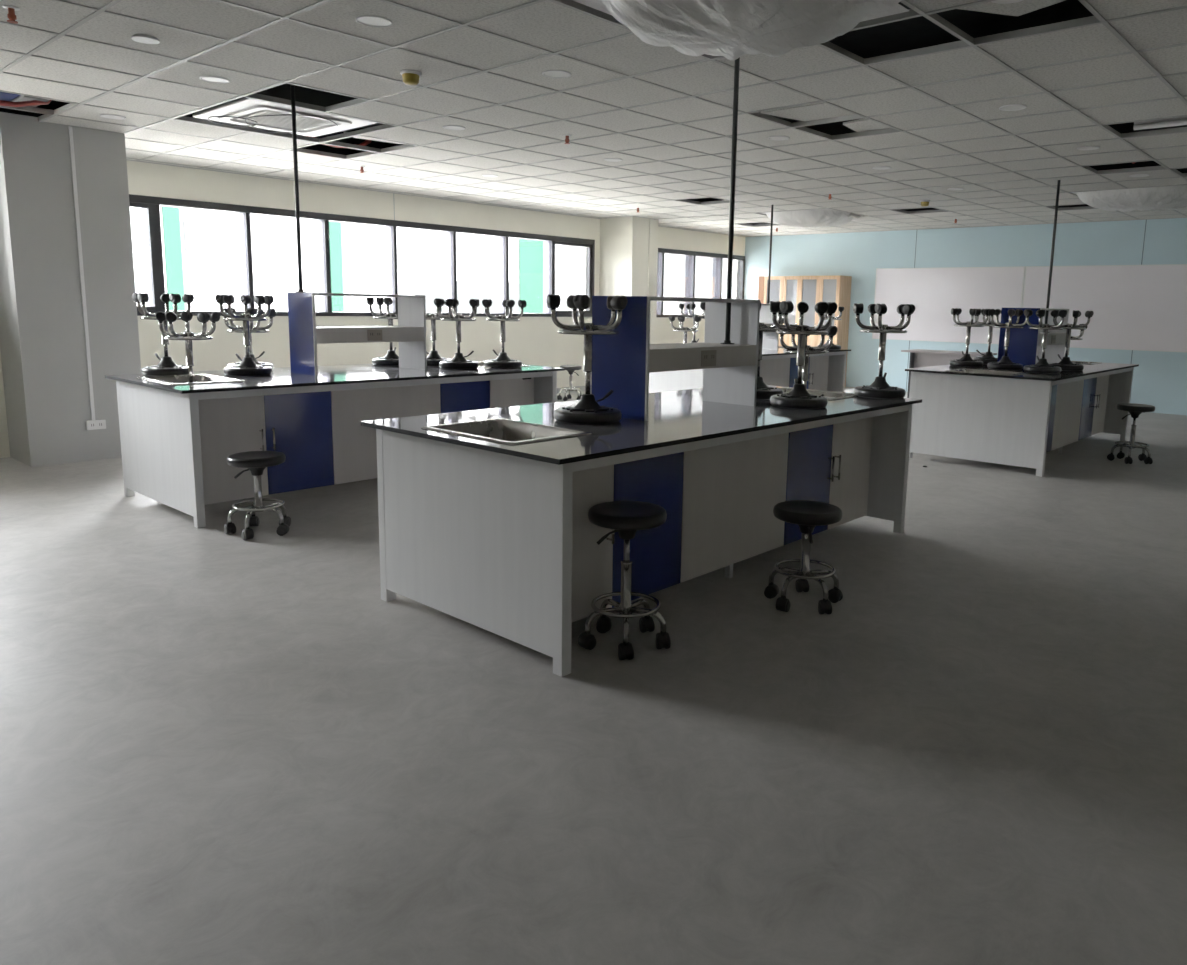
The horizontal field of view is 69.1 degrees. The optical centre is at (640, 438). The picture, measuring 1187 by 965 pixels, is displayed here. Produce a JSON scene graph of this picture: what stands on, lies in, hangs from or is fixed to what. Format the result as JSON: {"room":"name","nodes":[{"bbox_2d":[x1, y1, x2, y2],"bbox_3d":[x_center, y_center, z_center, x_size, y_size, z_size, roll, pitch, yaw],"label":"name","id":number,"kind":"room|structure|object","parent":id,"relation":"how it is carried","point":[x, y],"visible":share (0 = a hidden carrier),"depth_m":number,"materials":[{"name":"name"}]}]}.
{"room":"science classroom","nodes":[
{"label":"science classroom","id":0,"kind":"room"},
{"bbox_2d":[0,352,9,457],"bbox_3d":[-7.433,-0.898,4.978,0.220,2.744,6.020,9,12,41],"label":"wall","id":1,"kind":"structure","parent":0,"point":[4,439],"depth_m":7.29,"materials":[{"name":"beige paint"}]},
{"bbox_2d":[0,112,140,466],"bbox_3d":[-5.191,-1.256,7.563,1.550,2.744,0.860,9,12,41],"label":"column","id":2,"kind":"structure","parent":0,"point":[43,345],"depth_m":7.01,"materials":[{"name":"white paint"}]},
{"bbox_2d":[68,126,94,419],"bbox_3d":[-4.578,-1.321,7.056,0.014,2.368,0.024,9,12,41],"label":"conduit","id":3,"kind":"object","parent":2,"relation":"attached to","point":[69,127],"visible":1,"depth_m":7.04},
{"bbox_2d":[86,419,105,429],"bbox_3d":[-4.588,-0.113,7.252,0.022,0.076,0.140,9,12,41],"label":"wall socket","id":4,"kind":"object","parent":2,"relation":"attached to","point":[93,424],"visible":1,"depth_m":7.24,"materials":[{"name":"white plastic"}]},
{"bbox_2d":[127,160,744,387],"bbox_3d":[-2.043,-1.951,12.418,0.220,2.744,12.380,9,12,41],"label":"wall","id":5,"kind":"structure","parent":0,"point":[536,341],"depth_m":10.80,"materials":[{"name":"beige paint"}]},
{"bbox_2d":[656,248,744,316],"bbox_3d":[0.864,-2.785,15.590,0.212,1.180,3.250,9,12,41],"label":"window","id":6,"kind":"structure","parent":5,"relation":"in","point":[680,273],"depth_m":15.59,"materials":[{"name":"white glass"}]},
{"bbox_2d":[0,100,1088,224],"bbox_3d":[0.775,-2.533,5.775,12.970,0.656,18.400,9,12,41],"label":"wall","id":7,"kind":"structure","parent":0,"point":[53,104],"depth_m":10.23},
{"bbox_2d":[126,159,1186,236],"bbox_3d":[0.777,-2.233,5.815,12.550,0.014,18.000,9,12,41],"label":"trim","id":8,"kind":"structure","parent":7,"relation":"attached to","point":[126,159],"depth_m":11.96,"materials":[{"name":"silver metal"}]},
{"bbox_2d":[0,387,1186,964],"bbox_3d":[0.705,0.550,6.264,13.000,0.200,18.400,9,12,41],"label":"floor","id":9,"kind":"structure","parent":0,"point":[217,748],"depth_m":2.73,"materials":[{"name":"concrete"}]},
{"bbox_2d":[224,451,290,539],"bbox_3d":[-2.258,0.330,5.113,0.375,0.468,0.384,4,9,18],"label":"stool","id":10,"kind":"object","parent":9,"relation":"on","point":[256,462],"visible":1,"depth_m":5.08,"materials":[{"name":"black metal"}]},
{"bbox_2d":[105,360,564,527],"bbox_3d":[-2.157,-0.095,6.653,1.306,0.845,3.076,9,12,41],"label":"lab bench","id":11,"kind":"object","parent":9,"relation":"on","point":[159,424],"visible":0.65,"depth_m":5.87,"materials":[{"name":"white laminate"}]},
{"bbox_2d":[132,293,193,375],"bbox_3d":[-3.311,-0.719,5.960,0.375,0.556,0.384,1,9,-2],"label":"stool","id":12,"kind":"object","parent":11,"relation":"on","point":[166,366],"visible":0.87,"depth_m":5.92,"materials":[{"name":"black metal"}]},
{"bbox_2d":[137,374,243,384],"bbox_3d":[-2.969,-0.318,5.679,0.615,0.148,0.450,9,12,41],"label":"sink","id":13,"kind":"object","parent":11,"relation":"in","point":[199,378],"visible":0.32,"depth_m":5.83,"materials":[{"name":"metal"}]},
{"bbox_2d":[155,311,219,382],"bbox_3d":[-2.968,-0.532,5.634,0.370,0.584,0.380,0,9,-10],"label":"stool","id":14,"kind":"object","parent":13,"relation":"in","point":[186,316],"visible":0.73,"depth_m":5.59,"materials":[{"name":"black plastic"}]},
{"bbox_2d":[215,294,273,375],"bbox_3d":[-2.784,-0.728,6.070,0.379,0.559,0.355,3,9,13],"label":"stool","id":15,"kind":"object","parent":11,"relation":"on","point":[247,367],"visible":1,"depth_m":6.04,"materials":[{"name":"black plastic"}]},
{"bbox_2d":[220,308,275,368],"bbox_3d":[-2.899,-0.732,6.403,0.371,0.461,0.385,-1,9,-15],"label":"stool","id":16,"kind":"object","parent":11,"relation":"on","point":[234,329],"visible":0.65,"depth_m":6.39,"materials":[{"name":"black plastic"}]},
{"bbox_2d":[198,391,333,504],"bbox_3d":[-2.776,-0.031,5.952,0.886,0.734,0.948,9,12,41],"label":"base cabinet","id":17,"kind":"object","parent":11,"relation":"attached to","point":[298,426],"visible":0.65,"depth_m":5.70,"materials":[{"name":"white laminate"}]},
{"bbox_2d":[105,360,564,393],"bbox_3d":[-2.149,-0.503,6.590,1.306,0.020,3.076,9,12,41],"label":"countertop","id":18,"kind":"structure","parent":11,"relation":"on","point":[283,377],"depth_m":6.10,"materials":[{"name":"stone"}]},
{"bbox_2d":[287,292,426,375],"bbox_3d":[-2.135,-0.802,6.549,0.375,0.585,0.940,9,12,41],"label":"shelf","id":19,"kind":"object","parent":11,"relation":"on","point":[410,332],"visible":1,"depth_m":6.34,"materials":[{"name":"blue laminate"}]},
{"bbox_2d":[290,84,306,292],"bbox_3d":[-2.423,-1.829,6.058,0.080,1.584,0.080,9,12,41],"label":"pole","id":20,"kind":"object","parent":19,"relation":"on","point":[293,109],"visible":0.86,"depth_m":6.06,"materials":[{"name":"metal"}]},
{"bbox_2d":[367,330,381,340],"bbox_3d":[-1.988,-0.771,6.442,0.008,0.082,0.120,9,12,41],"label":"power socket","id":21,"kind":"object","parent":19,"relation":"attached to","point":[372,335],"depth_m":6.44,"materials":[{"name":"black plastic"}]},
{"bbox_2d":[366,297,398,365],"bbox_3d":[-2.119,-0.903,7.265,0.363,0.564,0.381,0,9,-5],"label":"stool","id":22,"kind":"object","parent":11,"relation":"on","point":[391,358],"visible":0.66,"depth_m":7.20,"materials":[{"name":"black plastic"}]},
{"bbox_2d":[426,298,452,365],"bbox_3d":[-1.762,-0.906,7.328,0.377,0.564,0.361,2,9,5],"label":"stool","id":23,"kind":"object","parent":11,"relation":"on","point":[433,359],"visible":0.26,"depth_m":7.30,"materials":[{"name":"black plastic"}]},
{"bbox_2d":[434,298,478,368],"bbox_3d":[-1.502,-0.856,7.049,0.369,0.562,0.375,0,9,-6],"label":"stool","id":24,"kind":"object","parent":11,"relation":"on","point":[458,361],"visible":1,"depth_m":6.99,"materials":[{"name":"black plastic"}]},
{"bbox_2d":[440,365,533,412],"bbox_3d":[-1.539,-0.223,7.341,0.886,0.734,0.962,9,12,41],"label":"base cabinet","id":25,"kind":"object","parent":11,"relation":"attached to","point":[475,395],"visible":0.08,"depth_m":7.02,"materials":[{"name":"white laminate"}]},
{"bbox_2d":[482,299,526,367],"bbox_3d":[-1.170,-0.882,7.246,0.373,0.564,0.352,8,11,38],"label":"stool","id":26,"kind":"object","parent":11,"relation":"on","point":[502,361],"visible":1,"depth_m":7.21,"materials":[{"name":"black plastic"}]},
{"bbox_2d":[557,365,581,400],"bbox_3d":[-0.992,-0.801,12.461,0.377,0.499,0.392,-4,10,-30],"label":"stool","id":27,"kind":"object","parent":9,"relation":"on","point":[570,368],"visible":0.94,"depth_m":12.39,"materials":[{"name":"black plastic"}]},
{"bbox_2d":[578,501,670,659],"bbox_3d":[-0.043,0.567,3.525,0.365,0.572,0.384,4,9,16],"label":"stool","id":28,"kind":"object","parent":9,"relation":"on","point":[625,517],"visible":1,"depth_m":3.49,"materials":[{"name":"black plastic"}]},
{"bbox_2d":[361,385,921,676],"bbox_3d":[0.232,0.259,4.676,1.306,0.845,3.076,9,12,41],"label":"lab bench","id":29,"kind":"object","parent":9,"relation":"on","point":[477,532],"visible":0.8,"depth_m":3.76,"materials":[{"name":"white laminate"}]},
{"bbox_2d":[421,418,591,444],"bbox_3d":[-0.580,0.036,3.702,0.615,0.148,0.450,9,12,41],"label":"sink","id":30,"kind":"object","parent":29,"relation":"in","point":[500,430],"visible":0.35,"depth_m":3.87,"materials":[{"name":"metal"}]},
{"bbox_2d":[546,294,627,424],"bbox_3d":[-0.258,-0.371,4.017,0.359,0.581,0.377,0,9,-10],"label":"stool","id":31,"kind":"object","parent":29,"relation":"on","point":[587,411],"visible":1,"depth_m":3.96,"materials":[{"name":"black plastic"}]},
{"bbox_2d":[571,452,683,622],"bbox_3d":[-0.409,0.326,3.950,0.886,0.734,0.925,9,12,41],"label":"base cabinet","id":32,"kind":"object","parent":29,"relation":"attached to","point":[655,553],"visible":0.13,"depth_m":3.73,"materials":[{"name":"white laminate"}]},
{"bbox_2d":[361,385,921,464],"bbox_3d":[0.240,-0.149,4.613,1.306,0.020,3.076,9,12,41],"label":"countertop","id":33,"kind":"structure","parent":29,"relation":"on","point":[676,417],"depth_m":4.00,"materials":[{"name":"stone"}]},
{"bbox_2d":[591,296,759,420],"bbox_3d":[0.203,-0.440,4.514,0.375,0.585,0.940,9,12,41],"label":"shelf","id":34,"kind":"object","parent":29,"relation":"on","point":[623,362],"visible":0.97,"depth_m":4.26,"materials":[{"name":"blue laminate"}]},
{"bbox_2d":[701,350,716,366],"bbox_3d":[0.350,-0.409,4.407,0.008,0.082,0.120,9,12,41],"label":"power socket","id":35,"kind":"object","parent":34,"relation":"attached to","point":[708,357],"depth_m":4.40,"materials":[{"name":"black plastic"}]},
{"bbox_2d":[720,57,739,343],"bbox_3d":[0.503,-1.429,4.652,0.080,1.832,0.080,9,12,41],"label":"pole","id":36,"kind":"object","parent":34,"relation":"on","point":[727,340],"visible":0.95,"depth_m":4.66,"materials":[{"name":"metal"}]},
{"bbox_2d":[756,302,783,399],"bbox_3d":[0.727,-0.537,5.221,0.360,0.577,0.383,-2,9,-20],"label":"stool","id":37,"kind":"object","parent":29,"relation":"on","point":[763,392],"visible":0.29,"depth_m":5.17,"materials":[{"name":"black plastic"}]},
{"bbox_2d":[770,301,837,408],"bbox_3d":[0.901,-0.466,4.777,0.364,0.579,0.362,-4,10,-28],"label":"stool","id":38,"kind":"object","parent":29,"relation":"on","point":[798,397],"visible":1,"depth_m":4.75,"materials":[{"name":"black plastic"}]},
{"bbox_2d":[779,387,856,399],"bbox_3d":[1.058,-0.219,5.540,0.615,0.148,0.450,9,12,41],"label":"sink","id":39,"kind":"object","parent":29,"relation":"in","point":[839,395],"visible":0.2,"depth_m":5.63,"materials":[{"name":"metal"}]},
{"bbox_2d":[780,324,837,395],"bbox_3d":[1.068,-0.434,5.527,0.369,0.577,0.373,-6,11,-39],"label":"stool","id":40,"kind":"object","parent":39,"relation":"in","point":[832,330],"visible":0.4,"depth_m":5.47,"materials":[{"name":"black plastic"}]},
{"bbox_2d":[783,393,872,544],"bbox_3d":[0.828,0.134,5.339,0.886,0.734,0.985,9,12,41],"label":"base cabinet","id":41,"kind":"object","parent":29,"relation":"attached to","point":[830,464],"visible":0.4,"depth_m":5.07,"materials":[{"name":"white laminate"}]},
{"bbox_2d":[853,303,914,398],"bbox_3d":[1.531,-0.552,5.422,0.364,0.577,0.372,-4,10,-30],"label":"stool","id":42,"kind":"object","parent":29,"relation":"on","point":[879,388],"visible":1,"depth_m":5.37,"materials":[{"name":"black plastic"}]},
{"bbox_2d":[649,348,850,392],"bbox_3d":[1.336,-0.699,10.970,1.306,0.845,3.076,9,12,41],"label":"lab bench","id":43,"kind":"object","parent":9,"relation":"on","point":[774,364],"visible":0.25,"depth_m":10.62,"materials":[{"name":"white laminate"}]},
{"bbox_2d":[679,303,704,342],"bbox_3d":[0.645,-1.355,10.506,0.374,0.566,0.372,0,9,-6],"label":"stool","id":44,"kind":"object","parent":43,"relation":"on","point":[681,305],"visible":0.59,"depth_m":10.46,"materials":[{"name":"black plastic"}]},
{"bbox_2d":[759,304,778,349],"bbox_3d":[1.340,-1.403,10.845,0.375,0.585,0.940,9,12,41],"label":"shelf","id":45,"kind":"object","parent":43,"relation":"on","point":[770,339],"visible":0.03,"depth_m":11.16,"materials":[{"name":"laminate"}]},
{"bbox_2d":[767,205,773,303],"bbox_3d":[1.720,-2.285,11.410,0.080,2.170,0.080,9,12,41],"label":"pole","id":46,"kind":"object","parent":43,"relation":"on","point":[771,228],"visible":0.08,"depth_m":11.38,"materials":[{"name":"metal"}]},
{"bbox_2d":[762,348,850,355],"bbox_3d":[1.343,-1.106,10.906,1.306,0.020,3.076,9,12,41],"label":"countertop","id":47,"kind":"structure","parent":43,"relation":"on","point":[765,352],"depth_m":10.71,"materials":[{"name":"stone"}]},
{"bbox_2d":[789,355,828,390],"bbox_3d":[1.931,-0.823,11.633,0.886,0.734,0.985,9,12,41],"label":"base cabinet","id":48,"kind":"object","parent":43,"relation":"attached to","point":[818,365],"visible":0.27,"depth_m":11.46,"materials":[{"name":"white laminate"}]},
{"bbox_2d":[817,307,843,349],"bbox_3d":[2.548,-1.484,11.566,0.378,0.569,0.358,1,9,0],"label":"stool","id":49,"kind":"object","parent":43,"relation":"on","point":[833,347],"visible":0.42,"depth_m":11.46,"materials":[{"name":"black plastic"}]},
{"bbox_3d":[0.524,-0.922,9.995,0.615,0.148,0.450,9,12,41],"label":"sink","id":50,"kind":"object","parent":43,"relation":"in","visible":0},
{"bbox_2d":[669,315,700,342],"bbox_3d":[0.507,-1.132,9.979,0.371,0.567,0.377,1,9,-2],"label":"stool","id":51,"kind":"object","parent":50,"relation":"in","point":[681,319],"visible":0.71,"depth_m":9.91,"materials":[{"name":"black plastic"}]},
{"bbox_2d":[758,276,799,345],"bbox_3d":[2.635,-2.025,16.049,0.905,1.955,0.361,9,12,41],"label":"display cabinet","id":52,"kind":"object","parent":9,"relation":"on","point":[787,287],"visible":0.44,"depth_m":15.99,"materials":[{"name":"brown wood"}]},
{"bbox_2d":[764,500,842,613],"bbox_3d":[0.770,0.552,4.072,0.354,0.469,0.389,5,10,26],"label":"stool","id":53,"kind":"object","parent":9,"relation":"on","point":[808,515],"visible":1,"depth_m":4.01,"materials":[{"name":"black plastic"}]},
{"bbox_2d":[796,275,851,386],"bbox_3d":[3.265,-1.919,15.448,0.817,1.955,0.441,9,12,41],"label":"display cabinet","id":54,"kind":"object","parent":9,"relation":"on","point":[838,287],"visible":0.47,"depth_m":15.26,"materials":[{"name":"brown wood"}]},
{"bbox_2d":[807,295,815,310],"bbox_3d":[3.139,-2.442,15.530,0.180,0.280,0.180,9,12,41],"label":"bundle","id":55,"kind":"object","parent":54,"relation":"on","point":[811,300],"visible":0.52,"depth_m":15.46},
{"bbox_2d":[901,349,996,397],"bbox_3d":[4.621,-0.915,12.980,1.220,0.780,0.620,9,12,41],"label":"desk","id":56,"kind":"object","parent":9,"relation":"on","point":[918,358],"visible":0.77,"depth_m":12.93,"materials":[{"name":"white laminate"}]},
{"bbox_2d":[905,363,1138,476],"bbox_3d":[3.966,-0.311,8.802,1.306,0.845,3.076,9,12,41],"label":"lab bench","id":57,"kind":"object","parent":9,"relation":"on","point":[991,418],"visible":0.79,"depth_m":7.77,"materials":[{"name":"white laminate"}]},
{"bbox_2d":[949,308,989,366],"bbox_3d":[3.264,-1.001,8.548,0.376,0.569,0.360,4,9,16],"label":"stool","id":58,"kind":"object","parent":57,"relation":"on","point":[966,360],"visible":0.97,"depth_m":8.51,"materials":[{"name":"black plastic"}]},
{"bbox_2d":[973,309,997,363],"bbox_3d":[3.698,-1.068,9.044,0.365,0.566,0.373,0,9,-5],"label":"stool","id":59,"kind":"object","parent":57,"relation":"on","point":[988,357],"visible":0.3,"depth_m":9.02,"materials":[{"name":"black plastic"}]},
{"bbox_2d":[945,368,1029,374],"bbox_3d":[3.154,-0.534,7.828,0.615,0.148,0.450,9,12,41],"label":"sink","id":60,"kind":"object","parent":57,"relation":"in","point":[998,372],"visible":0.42,"depth_m":7.92,"materials":[{"name":"metal"}]},
{"bbox_2d":[987,309,1028,369],"bbox_3d":[3.494,-0.946,8.230,0.370,0.566,0.387,1,9,0],"label":"stool","id":61,"kind":"object","parent":57,"relation":"on","point":[1005,363],"visible":0.92,"depth_m":8.20,"materials":[{"name":"black plastic"}]},
{"bbox_2d":[905,363,1138,380],"bbox_3d":[3.974,-0.718,8.739,1.306,0.020,3.076,9,12,41],"label":"countertop","id":62,"kind":"structure","parent":57,"relation":"on","point":[1089,369],"depth_m":7.97,"materials":[{"name":"stone"}]},
{"bbox_2d":[997,308,1068,367],"bbox_3d":[3.970,-1.015,8.677,0.375,0.585,0.940,9,12,41],"label":"shelf","id":63,"kind":"object","parent":57,"relation":"on","point":[1025,344],"visible":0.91,"depth_m":8.37,"materials":[{"name":"blue laminate"}]},
{"bbox_2d":[1042,180,1060,332],"bbox_3d":[4.237,-2.005,8.822,0.080,1.832,0.080,9,12,41],"label":"pole","id":64,"kind":"object","parent":63,"relation":"on","point":[1058,182],"visible":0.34,"depth_m":8.83,"materials":[{"name":"metal"}]},
{"bbox_2d":[1023,309,1066,372],"bbox_3d":[3.707,-0.896,7.927,0.359,0.569,0.386,6,10,27],"label":"stool","id":65,"kind":"object","parent":57,"relation":"on","point":[1042,366],"visible":1,"depth_m":7.87,"materials":[{"name":"black plastic"}]},
{"bbox_2d":[1046,385,1056,451],"bbox_3d":[3.324,-0.243,8.076,0.886,0.734,0.925,9,12,41],"label":"base cabinet","id":66,"kind":"object","parent":57,"relation":"attached to","point":[1054,387],"visible":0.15,"depth_m":8.10,"materials":[{"name":"white laminate"}]},
{"bbox_2d":[1049,310,1093,370],"bbox_3d":[4.111,-0.944,8.297,0.374,0.566,0.388,0,9,-8],"label":"stool","id":67,"kind":"object","parent":57,"relation":"on","point":[1065,363],"visible":0.89,"depth_m":8.23,"materials":[{"name":"black plastic"}]},
{"bbox_2d":[1078,375,1108,440],"bbox_3d":[4.561,-0.435,9.465,0.886,0.734,0.985,9,12,41],"label":"base cabinet","id":68,"kind":"object","parent":57,"relation":"attached to","point":[1095,390],"visible":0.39,"depth_m":9.17,"materials":[{"name":"white laminate"}]},
{"bbox_2d":[1107,403,1154,463],"bbox_3d":[4.688,-0.047,8.168,0.368,0.544,0.383,-2,9,-20],"label":"stool","id":69,"kind":"object","parent":9,"relation":"on","point":[1134,409],"visible":1,"depth_m":8.12,"materials":[{"name":"black plastic"}]},
{"bbox_2d":[0,0,1186,236],"bbox_3d":[0.777,-2.239,5.814,12.528,0.014,17.978,9,12,41],"label":"ceiling","id":70,"kind":"structure","parent":0,"point":[548,25],"depth_m":5.67,"materials":[{"name":"tile"}]},
{"bbox_2d":[2,5,19,23],"bbox_3d":[-2.966,-1.998,4.058,0.068,0.066,0.068,9,12,41],"label":"sprinkler","id":71,"kind":"object","parent":70,"relation":"attached to","point":[11,15],"visible":1,"depth_m":4.05,"materials":[{"name":"metal"}]},
{"bbox_2d":[100,114,125,119],"bbox_3d":[-3.982,-2.426,6.496,0.170,0.007,0.170,9,12,41],"label":"recessed light","id":72,"kind":"object","parent":70,"relation":"in","point":[109,116],"visible":1,"depth_m":6.49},
{"bbox_2d":[131,34,159,43],"bbox_3d":[-2.580,-2.081,4.487,0.130,0.018,0.130,9,12,41],"label":"recessed light","id":73,"kind":"object","parent":70,"relation":"in","point":[141,38],"visible":1,"depth_m":4.46,"materials":[{"name":"plastic"}]},
{"bbox_2d":[132,37,158,43],"bbox_3d":[-2.580,-2.073,4.488,0.123,0.002,0.123,1,9,-4],"label":"diffuser","id":74,"kind":"object","parent":73,"relation":"attached to","point":[146,40],"depth_m":4.48,"materials":[{"name":"plastic"}]},
{"bbox_2d":[199,76,229,83],"bbox_3d":[-2.633,-2.218,5.323,0.170,0.007,0.170,9,12,41],"label":"recessed light","id":75,"kind":"object","parent":70,"relation":"in","point":[212,79],"visible":1,"depth_m":5.32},
{"bbox_2d":[202,77,227,82],"bbox_3d":[-2.633,-2.218,5.323,0.148,0.001,0.148,9,12,41],"label":"diffuser","id":76,"kind":"object","parent":75,"relation":"attached to","point":[208,79],"depth_m":5.32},
{"bbox_2d":[192,83,376,136],"bbox_3d":[-2.710,-2.536,6.559,0.980,0.274,0.980,9,12,41],"label":"air conditioner","id":77,"kind":"object","parent":70,"relation":"attached to","point":[243,111],"visible":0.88,"depth_m":6.38,"materials":[{"name":"white plastic"}]},
{"bbox_2d":[236,110,332,130],"bbox_3d":[-2.712,-2.432,6.575,0.536,0.016,0.536,9,12,41],"label":"grille","id":78,"kind":"object","parent":77,"relation":"attached to","point":[266,117],"depth_m":6.54,"materials":[{"name":"plastic"}]},
{"bbox_2d":[356,15,392,27],"bbox_3d":[-1.284,-2.009,4.150,0.170,0.007,0.170,9,12,41],"label":"recessed light","id":79,"kind":"object","parent":70,"relation":"in","point":[367,20],"visible":1,"depth_m":4.15,"materials":[{"name":"plastic"}]},
{"bbox_2d":[358,17,389,25],"bbox_3d":[-1.284,-2.010,4.150,0.148,0.001,0.148,9,12,41],"label":"diffuser","id":80,"kind":"object","parent":79,"relation":"attached to","point":[367,21],"depth_m":4.15,"materials":[{"name":"plastic"}]},
{"bbox_2d":[400,70,420,85],"bbox_3d":[-1.355,-2.124,5.078,0.123,0.068,0.124,9,12,41],"label":"smoke detector","id":81,"kind":"object","parent":70,"relation":"attached to","point":[410,77],"visible":1,"depth_m":5.04,"materials":[{"name":"plastic"}]},
{"bbox_2d":[542,70,570,77],"bbox_3d":[-0.490,-2.133,5.041,0.170,0.007,0.170,9,12,41],"label":"recessed light","id":82,"kind":"object","parent":70,"relation":"in","point":[548,73],"visible":1,"depth_m":5.03,"materials":[{"name":"plastic"}]},
{"bbox_2d":[544,71,568,76],"bbox_3d":[-0.490,-2.133,5.041,0.148,0.001,0.148,9,12,41],"label":"diffuser","id":83,"kind":"object","parent":82,"relation":"attached to","point":[546,73],"depth_m":5.04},
{"bbox_2d":[0,0,1186,236],"bbox_3d":[0.777,-2.244,5.813,12.550,0.037,18.000,9,12,41],"label":"grid","id":84,"kind":"object","parent":70,"relation":"attached to","point":[967,41],"visible":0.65,"depth_m":6.11,"materials":[{"name":"silver metal"}]},
{"bbox_2d":[0,92,20,100],"bbox_3d":[-4.569,-2.571,6.087,0.400,0.300,0.200,9,12,41],"label":"duct","id":85,"kind":"object","parent":84,"relation":"attached to","point":[4,96],"visible":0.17,"depth_m":6.08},
{"bbox_2d":[11,95,49,106],"bbox_3d":[-4.452,-2.594,6.249,0.400,0.300,0.160,9,12,41],"label":"duct","id":86,"kind":"object","parent":84,"relation":"attached to","point":[22,97],"visible":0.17,"depth_m":6.17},
{"bbox_2d":[0,100,50,106],"bbox_3d":[-4.577,-2.449,5.947,0.206,0.276,1.101,6,10,28],"label":"pipe","id":87,"kind":"object","parent":86,"relation":"attached to","point":[33,102],"visible":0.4,"depth_m":6.11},
{"bbox_2d":[344,132,408,144],"bbox_3d":[-2.208,-2.566,7.385,0.685,0.015,0.225,-4,10,-28],"label":"tile","id":88,"kind":"structure","parent":84,"relation":"on","point":[359,137],"depth_m":7.36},
{"bbox_2d":[761,102,852,120],"bbox_3d":[1.203,-2.291,6.040,0.576,0.015,0.420,9,12,41],"label":"tile","id":89,"kind":"structure","parent":84,"relation":"on","point":[814,111],"depth_m":6.02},
{"bbox_2d":[843,118,889,131],"bbox_3d":[1.733,-2.346,6.432,0.450,0.025,0.468,9,12,41],"label":"tile","id":90,"kind":"structure","parent":84,"relation":"on","point":[860,125],"depth_m":6.43,"materials":[{"name":"tile"}]},
{"bbox_2d":[957,0,1064,15],"bbox_3d":[1.614,-1.918,3.715,0.602,0.021,0.449,-1,9,-15],"label":"tile","id":91,"kind":"structure","parent":84,"relation":"on","point":[1005,7],"depth_m":3.86,"materials":[{"name":"white"}]},
{"bbox_2d":[573,0,908,59],"bbox_3d":[0.491,-1.996,3.783,1.252,0.444,1.110,9,12,41],"label":"plastic sheeting","id":92,"kind":"object","parent":70,"relation":"attached to","point":[730,29],"visible":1,"depth_m":3.74,"materials":[{"name":"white plastic"}]},
{"bbox_2d":[763,209,862,227],"bbox_3d":[2.503,-3.273,12.315,1.263,0.467,1.120,9,12,41],"label":"air conditioner","id":93,"kind":"object","parent":70,"relation":"attached to","point":[818,218],"visible":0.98,"depth_m":12.05,"materials":[{"name":"white plastic"}]},
{"bbox_2d":[999,104,1026,110],"bbox_3d":[2.447,-2.171,5.651,0.170,0.007,0.170,9,12,41],"label":"recessed light","id":94,"kind":"object","parent":70,"relation":"in","point":[1014,107],"visible":1,"depth_m":5.64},
{"bbox_2d":[1001,106,1024,109],"bbox_3d":[2.447,-2.171,5.651,0.148,0.001,0.148,9,12,41],"label":"diffuser","id":95,"kind":"object","parent":94,"relation":"attached to","point":[1002,107],"depth_m":5.65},
{"bbox_2d":[1072,161,1186,211],"bbox_3d":[5.655,-2.789,9.575,1.331,0.460,1.180,9,12,41],"label":"air conditioner","id":96,"kind":"object","parent":70,"relation":"attached to","point":[1165,197],"visible":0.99,"depth_m":9.32,"materials":[{"name":"white plastic"}]},
{"bbox_2d":[1133,116,1186,129],"bbox_3d":[3.955,-2.255,6.063,0.840,0.072,0.052,9,12,41],"label":"light","id":97,"kind":"object","parent":70,"relation":"attached to","point":[1178,121],"visible":0.91,"depth_m":6.21,"materials":[{"name":"plastic"}]},
{"bbox_2d":[599,216,657,343],"bbox_3d":[-0.202,-2.130,13.799,0.700,2.744,0.605,9,12,41],"label":"column","id":98,"kind":"structure","parent":0,"point":[624,241],"depth_m":13.46,"materials":[{"name":"beige paint"}]},
{"bbox_2d":[648,219,650,295],"bbox_3d":[0.132,-2.574,13.558,0.012,1.710,0.020,9,12,41],"label":"conduit","id":99,"kind":"object","parent":98,"relation":"attached to","point":[649,219],"visible":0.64,"depth_m":13.52,"materials":[{"name":"beige paint"}]},
{"bbox_2d":[340,0,1186,134],"bbox_3d":[0.772,-2.958,5.719,13.000,0.200,18.400,9,12,41],"label":"ceiling opening","id":100,"kind":"structure","parent":0,"point":[917,32],"depth_m":6.12,"materials":[{"name":"black"}]},
{"bbox_2d":[744,218,1186,414],"bbox_3d":[6.847,-1.825,12.716,12.750,2.744,0.200,9,12,41],"label":"wall","id":101,"kind":"structure","parent":0,"point":[1159,380],"depth_m":13.83,"materials":[{"name":"paint"}]},
{"bbox_2d":[872,266,1025,343],"bbox_3d":[4.998,-2.194,14.160,2.470,1.210,0.026,9,12,41],"label":"whiteboard","id":102,"kind":"object","parent":101,"relation":"attached to","point":[933,292],"visible":0.83,"depth_m":14.14,"materials":[{"name":"ceramic"}]},
{"bbox_2d":[906,220,1146,391],"bbox_3d":[7.121,-1.748,12.354,6.762,2.714,0.012,9,12,41],"label":"trim","id":103,"kind":"structure","parent":101,"relation":"attached to","point":[1146,220],"depth_m":14.36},
{"bbox_2d":[1022,264,1186,352],"bbox_3d":[6.846,-1.909,12.553,2.440,1.210,0.026,9,12,41],"label":"whiteboard","id":104,"kind":"object","parent":101,"relation":"attached to","point":[1134,307],"visible":0.71,"depth_m":12.45,"materials":[{"name":"plastic"}]},
{"label":"outside","id":105,"kind":"structure","parent":0,"visible":0},
{"bbox_3d":[6.250,3.093,11.100,120.000,0.100,140.000,9,12,41],"label":"ground","id":106,"kind":"structure","parent":105,"visible":0},
{"bbox_2d":[129,194,594,316],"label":"window","id":107,"kind":"structure","parent":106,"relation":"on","point":[201,248],"depth_m":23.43,"materials":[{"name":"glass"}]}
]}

